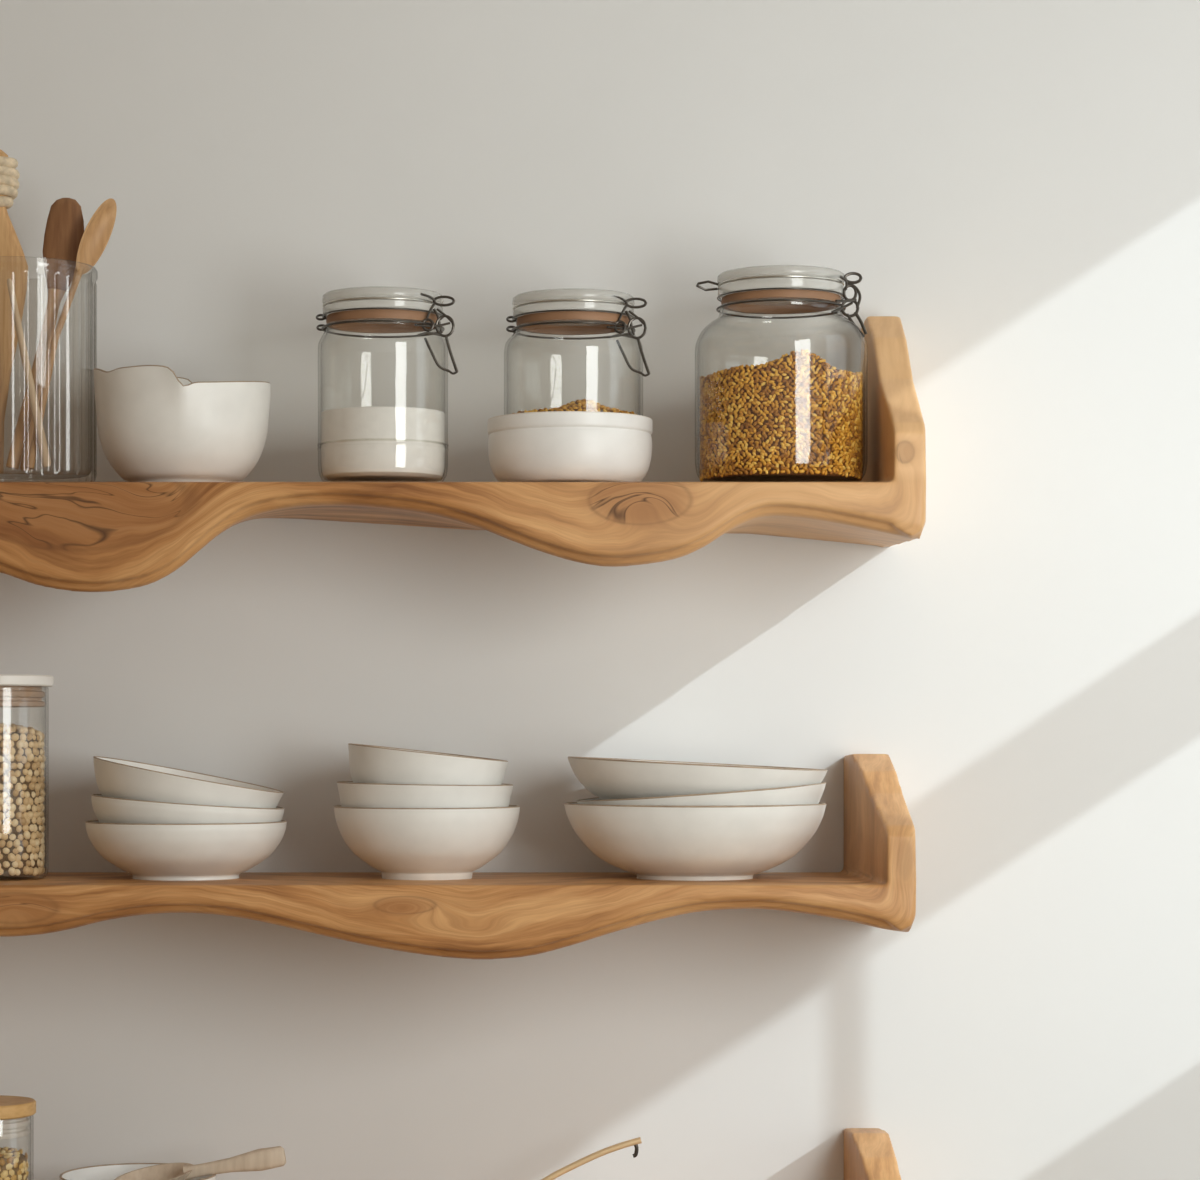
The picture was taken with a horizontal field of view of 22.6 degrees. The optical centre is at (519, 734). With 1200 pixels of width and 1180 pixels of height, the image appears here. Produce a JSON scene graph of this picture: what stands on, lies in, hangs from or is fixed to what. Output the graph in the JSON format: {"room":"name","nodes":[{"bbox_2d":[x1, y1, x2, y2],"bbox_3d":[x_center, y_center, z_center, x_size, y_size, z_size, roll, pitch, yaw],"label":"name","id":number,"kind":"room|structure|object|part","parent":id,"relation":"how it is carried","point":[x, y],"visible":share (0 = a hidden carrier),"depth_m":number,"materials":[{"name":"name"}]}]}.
{"room":"kitchen","nodes":[
{"label":"kitchen","id":0,"kind":"room"},
{"bbox_2d":[0,0,1199,1179],"bbox_3d":[-0.405,0.125,3.320,3.590,2.950,0.120,0,0,0],"label":"wall","id":1,"kind":"structure","parent":0,"point":[1015,183],"depth_m":3.26,"materials":[{"name":"paint"}]},
{"bbox_2d":[0,754,915,958],"bbox_3d":[-0.226,0.123,3.129,1.248,0.206,0.262,0,0,0],"label":"wall shelf","id":2,"kind":"object","parent":1,"relation":"attached to","point":[487,915],"visible":0.94,"depth_m":3.00,"materials":[{"name":"brown wood"}]},
{"bbox_2d":[0,674,53,880],"bbox_3d":[-0.548,0.044,3.110,0.129,0.211,0.128,0,0,0],"label":"glass canister","id":3,"kind":"object","parent":2,"relation":"on","point":[16,690],"visible":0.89,"depth_m":3.07,"materials":[{"name":"clear glass"}]},
{"bbox_2d":[0,723,45,875],"bbox_3d":[-0.548,0.067,3.110,0.112,0.159,0.112,0,0,0],"label":"chickpeas","id":4,"kind":"object","parent":3,"relation":"in","point":[22,758],"visible":1,"depth_m":3.07,"materials":[{"name":"beige food"}]},
{"bbox_3d":[-0.548,-0.056,3.110,0.129,0.011,0.128,0,0,0],"label":"lid","id":5,"kind":"part","parent":3,"relation":"part of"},
{"bbox_2d":[85,820,286,880],"bbox_3d":[-0.348,0.119,3.125,0.208,0.060,0.208,0,0,0],"label":"bowl","id":6,"kind":"object","parent":2,"relation":"on","point":[214,851],"visible":0.89,"depth_m":3.05,"materials":[{"name":"ceramic"}]},
{"bbox_2d":[91,794,283,823],"bbox_3d":[-0.346,0.097,3.125,0.200,0.070,0.200,0,0,37],"label":"bowl","id":7,"kind":"object","parent":6,"relation":"on","point":[106,809],"visible":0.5,"depth_m":3.04,"materials":[{"name":"white ceramic"}]},
{"bbox_2d":[93,756,283,807],"bbox_3d":[-0.345,0.065,3.124,0.198,0.087,0.201,0,0,8],"label":"bowl","id":8,"kind":"object","parent":7,"relation":"on","point":[115,778],"visible":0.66,"depth_m":3.05,"materials":[{"name":"white ceramic"}]},
{"bbox_2d":[334,805,519,879],"bbox_3d":[-0.097,0.111,3.125,0.194,0.075,0.194,0,0,0],"label":"bowl","id":9,"kind":"object","parent":2,"relation":"on","point":[400,843],"visible":0.91,"depth_m":3.06,"materials":[{"name":"ceramic"}]},
{"bbox_2d":[337,781,513,807],"bbox_3d":[-0.099,0.085,3.125,0.184,0.072,0.184,0,0,8],"label":"bowl","id":10,"kind":"object","parent":9,"relation":"on","point":[367,795],"visible":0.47,"depth_m":3.05,"materials":[{"name":"white ceramic"}]},
{"bbox_2d":[348,743,507,784],"bbox_3d":[-0.096,0.047,3.125,0.167,0.077,0.168,0,0,-11],"label":"bowl","id":11,"kind":"object","parent":10,"relation":"on","point":[367,763],"visible":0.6,"depth_m":3.06,"materials":[{"name":"white ceramic"}]},
{"bbox_2d":[564,802,825,880],"bbox_3d":[0.182,0.110,3.123,0.279,0.078,0.247,0,0,0],"label":"bowl","id":12,"kind":"object","parent":2,"relation":"on","point":[650,842],"visible":0.92,"depth_m":3.04,"materials":[{"name":"ceramic"}]},
{"bbox_2d":[576,782,825,805],"bbox_3d":[0.188,0.087,3.123,0.265,0.077,0.236,0,0,0],"label":"bowl","id":13,"kind":"object","parent":12,"relation":"on","point":[812,793],"visible":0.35,"depth_m":3.02,"materials":[{"name":"white ceramic"}]},
{"bbox_2d":[568,756,827,799],"bbox_3d":[0.185,0.057,3.123,0.278,0.069,0.247,0,0,0],"label":"bowl","id":14,"kind":"object","parent":13,"relation":"on","point":[605,778],"visible":0.59,"depth_m":3.03,"materials":[{"name":"white ceramic"}]},
{"bbox_3d":[0.375,0.107,3.129,0.043,0.173,0.263,0,0,-1],"label":"panel","id":15,"kind":"part","parent":2,"relation":"part of","materials":[{"name":"brown wood"}]},
{"bbox_2d":[0,316,925,591],"bbox_3d":[-0.221,-0.296,3.129,1.258,0.304,0.262,0,0,0],"label":"wall shelf","id":16,"kind":"object","parent":1,"relation":"attached to","point":[71,536],"visible":0.98,"depth_m":3.00,"materials":[{"name":"brown wood"}]},
{"bbox_2d":[0,270,97,481],"bbox_3d":[-0.516,-0.371,3.110,0.156,0.226,0.156,0,0,0],"label":"jar","id":17,"kind":"object","parent":16,"relation":"on","point":[91,472],"visible":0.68,"depth_m":3.13,"materials":[{"name":"clear glass"}]},
{"bbox_2d":[0,149,27,473],"bbox_3d":[-0.548,-0.442,3.132,0.062,0.340,0.044,0,0,30],"label":"honey dipper","id":18,"kind":"object","parent":17,"relation":"in","point":[13,263],"visible":1,"depth_m":3.12,"materials":[{"name":"wood"}]},
{"bbox_2d":[7,279,50,466],"bbox_3d":[-0.503,-0.371,3.075,0.046,0.194,0.008,0,0,4],"label":"wooden stick","id":19,"kind":"object","parent":17,"relation":"in","point":[37,419],"visible":1,"depth_m":3.07,"materials":[{"name":"brown wood"}]},
{"bbox_2d":[20,314,57,471],"bbox_3d":[-0.501,-0.365,3.130,0.043,0.182,0.010,0,0,-30],"label":"wooden stick","id":20,"kind":"object","parent":17,"relation":"in","point":[25,454],"visible":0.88,"depth_m":3.12,"materials":[{"name":"brown wood"}]},
{"bbox_2d":[6,198,83,469],"bbox_3d":[-0.494,-0.417,3.114,0.082,0.285,0.018,0,0,-21],"label":"wooden spoon","id":21,"kind":"object","parent":17,"relation":"in","point":[64,230],"visible":0.99,"depth_m":3.12,"materials":[{"name":"brown wood"}]},
{"bbox_3d":[-0.502,-0.370,3.109,0.063,0.193,0.012,0,0,-25],"label":"handle","id":22,"kind":"part","parent":21,"relation":"part of","materials":[{"name":"brown wood"}]},
{"bbox_3d":[-0.475,-0.510,3.120,0.044,0.098,0.013,0,0,0],"label":"blade","id":23,"kind":"part","parent":21,"relation":"part of","materials":[{"name":"brown wood"}]},
{"bbox_2d":[26,198,116,468],"bbox_3d":[-0.462,-0.415,3.099,0.098,0.284,0.021,0,0,-33],"label":"wooden spoon","id":24,"kind":"object","parent":17,"relation":"in","point":[96,235],"visible":1,"depth_m":3.11,"materials":[{"name":"brown wood"}]},
{"bbox_3d":[-0.479,-0.380,3.095,0.065,0.214,0.010,0,0,-32],"label":"handle","id":25,"kind":"part","parent":24,"relation":"part of","materials":[{"name":"brown wood"}]},
{"bbox_2d":[76,198,116,273],"bbox_3d":[-0.440,-0.517,3.113,0.046,0.080,0.021,0,0,-32],"label":"spoon bowl","id":26,"kind":"object","parent":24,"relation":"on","point":[96,235],"depth_m":3.12,"materials":[{"name":"brown wood"}]},
{"bbox_2d":[93,365,270,481],"bbox_3d":[-0.350,-0.320,3.109,0.182,0.124,0.187,0,0,0],"label":"bowl","id":27,"kind":"object","parent":16,"relation":"on","point":[155,424],"visible":0.93,"depth_m":3.04,"materials":[{"name":"ceramic"}]},
{"bbox_2d":[316,287,457,481],"bbox_3d":[-0.142,-0.357,3.105,0.136,0.198,0.136,0,0,-24],"label":"jar","id":28,"kind":"object","parent":16,"relation":"on","point":[370,319],"visible":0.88,"depth_m":3.07,"materials":[{"name":"clear glass"}]},
{"bbox_2d":[321,406,444,479],"bbox_3d":[-0.142,-0.298,3.105,0.128,0.070,0.128,0,0,0],"label":"flour","id":29,"kind":"object","parent":28,"relation":"in","point":[382,442],"visible":0.9,"depth_m":3.05,"materials":[{"name":"white food"}]},
{"bbox_3d":[-0.142,-0.444,3.105,0.125,0.023,0.125,0,0,0],"label":"lid","id":30,"kind":"part","parent":28,"relation":"part of","materials":[{"name":"clear glass"}]},
{"bbox_3d":[-0.081,-0.389,3.065,0.036,0.040,0.007,0,0,-17],"label":"lever","id":31,"kind":"part","parent":28,"relation":"part of","materials":[{"name":"metal"}]},
{"bbox_2d":[487,411,652,481],"bbox_3d":[0.052,-0.292,3.110,0.171,0.069,0.171,0,0,0],"label":"bowl","id":32,"kind":"object","parent":16,"relation":"on","point":[550,446],"visible":0.88,"depth_m":3.04,"materials":[{"name":"ceramic"}]},
{"bbox_2d":[504,288,649,414],"bbox_3d":[0.058,-0.359,3.110,0.150,0.191,0.144,0,0,0],"label":"jar","id":33,"kind":"object","parent":32,"relation":"in","point":[547,321],"visible":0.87,"depth_m":3.07,"materials":[{"name":"clear glass"}]},
{"bbox_3d":[0.056,-0.443,3.110,0.127,0.023,0.127,0,0,0],"label":"lid","id":34,"kind":"part","parent":33,"relation":"part of","materials":[{"name":"clear glass"}]},
{"bbox_2d":[512,399,636,414],"bbox_3d":[0.055,-0.308,3.110,0.135,0.081,0.135,0,0,-27],"label":"grain","id":35,"kind":"object","parent":33,"relation":"in","point":[584,404],"visible":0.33,"depth_m":3.06,"materials":[{"name":"brown food"}]},
{"bbox_3d":[0.116,-0.387,3.070,0.036,0.040,0.007,0,0,-17],"label":"lever","id":36,"kind":"part","parent":33,"relation":"part of","materials":[{"name":"metal"}]},
{"bbox_2d":[695,265,867,481],"bbox_3d":[0.271,-0.368,3.110,0.178,0.220,0.178,0,0,0],"label":"jar","id":37,"kind":"object","parent":16,"relation":"on","point":[825,300],"visible":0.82,"depth_m":3.09,"materials":[{"name":"clear glass"}]},
{"bbox_2d":[699,349,862,481],"bbox_3d":[0.271,-0.326,3.110,0.169,0.128,0.169,0,0,0],"label":"grain","id":38,"kind":"object","parent":37,"relation":"in","point":[796,415],"visible":0.99,"depth_m":3.04,"materials":[{"name":"food"}]},
{"bbox_3d":[0.271,-0.466,3.110,0.132,0.025,0.132,0,0,0],"label":"lid","id":39,"kind":"part","parent":37,"relation":"part of","materials":[{"name":"clear glass"}]},
{"bbox_3d":[0.346,-0.422,3.087,0.023,0.028,0.009,0,0,0],"label":"lever","id":40,"kind":"part","parent":37,"relation":"part of","materials":[{"name":"metal"}]},
{"bbox_3d":[0.389,-0.325,3.129,0.038,0.245,0.262,0,0,0],"label":"panel","id":41,"kind":"part","parent":16,"relation":"part of","materials":[{"name":"brown wood"}]},
{"bbox_2d":[844,1128,900,1179],"bbox_3d":[-0.226,0.527,3.129,1.248,0.206,0.262,0,0,0],"label":"wall shelf","id":42,"kind":"object","parent":1,"relation":"attached to","point":[869,1154],"visible":1,"depth_m":3.17,"materials":[{"name":"brown wood"}]},
{"bbox_2d":[0,1095,35,1179],"bbox_3d":[-0.552,0.467,3.110,0.101,0.174,0.101,0,0,0],"label":"glass canister","id":43,"kind":"object","parent":42,"relation":"on","point":[15,1111],"visible":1,"depth_m":3.08,"materials":[{"name":"clear glass"}]},
{"bbox_2d":[0,1147,28,1179],"bbox_3d":[-0.552,0.491,3.110,0.086,0.124,0.086,0,0,0],"label":"chickpeas","id":44,"kind":"object","parent":43,"relation":"in","point":[14,1165],"visible":1,"depth_m":3.09,"materials":[{"name":"beige food"}]},
{"bbox_3d":[-0.552,0.386,3.110,0.101,0.014,0.101,0,0,0],"label":"lid","id":45,"kind":"part","parent":43,"relation":"part of","materials":[{"name":"brown wood"}]},
{"bbox_2d":[59,1163,215,1179],"bbox_3d":[-0.397,0.505,3.120,0.162,0.097,0.162,0,0,8],"label":"mixing bowl","id":46,"kind":"object","parent":42,"relation":"on","point":[107,1171],"visible":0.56,"depth_m":3.18,"materials":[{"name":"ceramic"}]},
{"bbox_2d":[114,1146,285,1179],"bbox_3d":[-0.333,0.451,3.116,0.181,0.050,0.051,0,0,0],"label":"wooden scoop","id":47,"kind":"object","parent":46,"relation":"in","point":[261,1159],"visible":1,"depth_m":3.11,"materials":[{"name":"brown wood"}]},
{"bbox_3d":[-0.296,0.444,3.112,0.107,0.036,0.016,0,0,0],"label":"handle","id":48,"kind":"part","parent":47,"relation":"part of","materials":[{"name":"brown wood"}]},
{"bbox_2d":[541,1137,641,1179],"bbox_3d":[0.000,0.487,3.140,0.255,0.132,0.071,0,0,0],"label":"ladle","id":49,"kind":"object","parent":42,"relation":"on","point":[635,1141],"visible":1,"depth_m":3.14,"materials":[{"name":"wood"}]}
]}

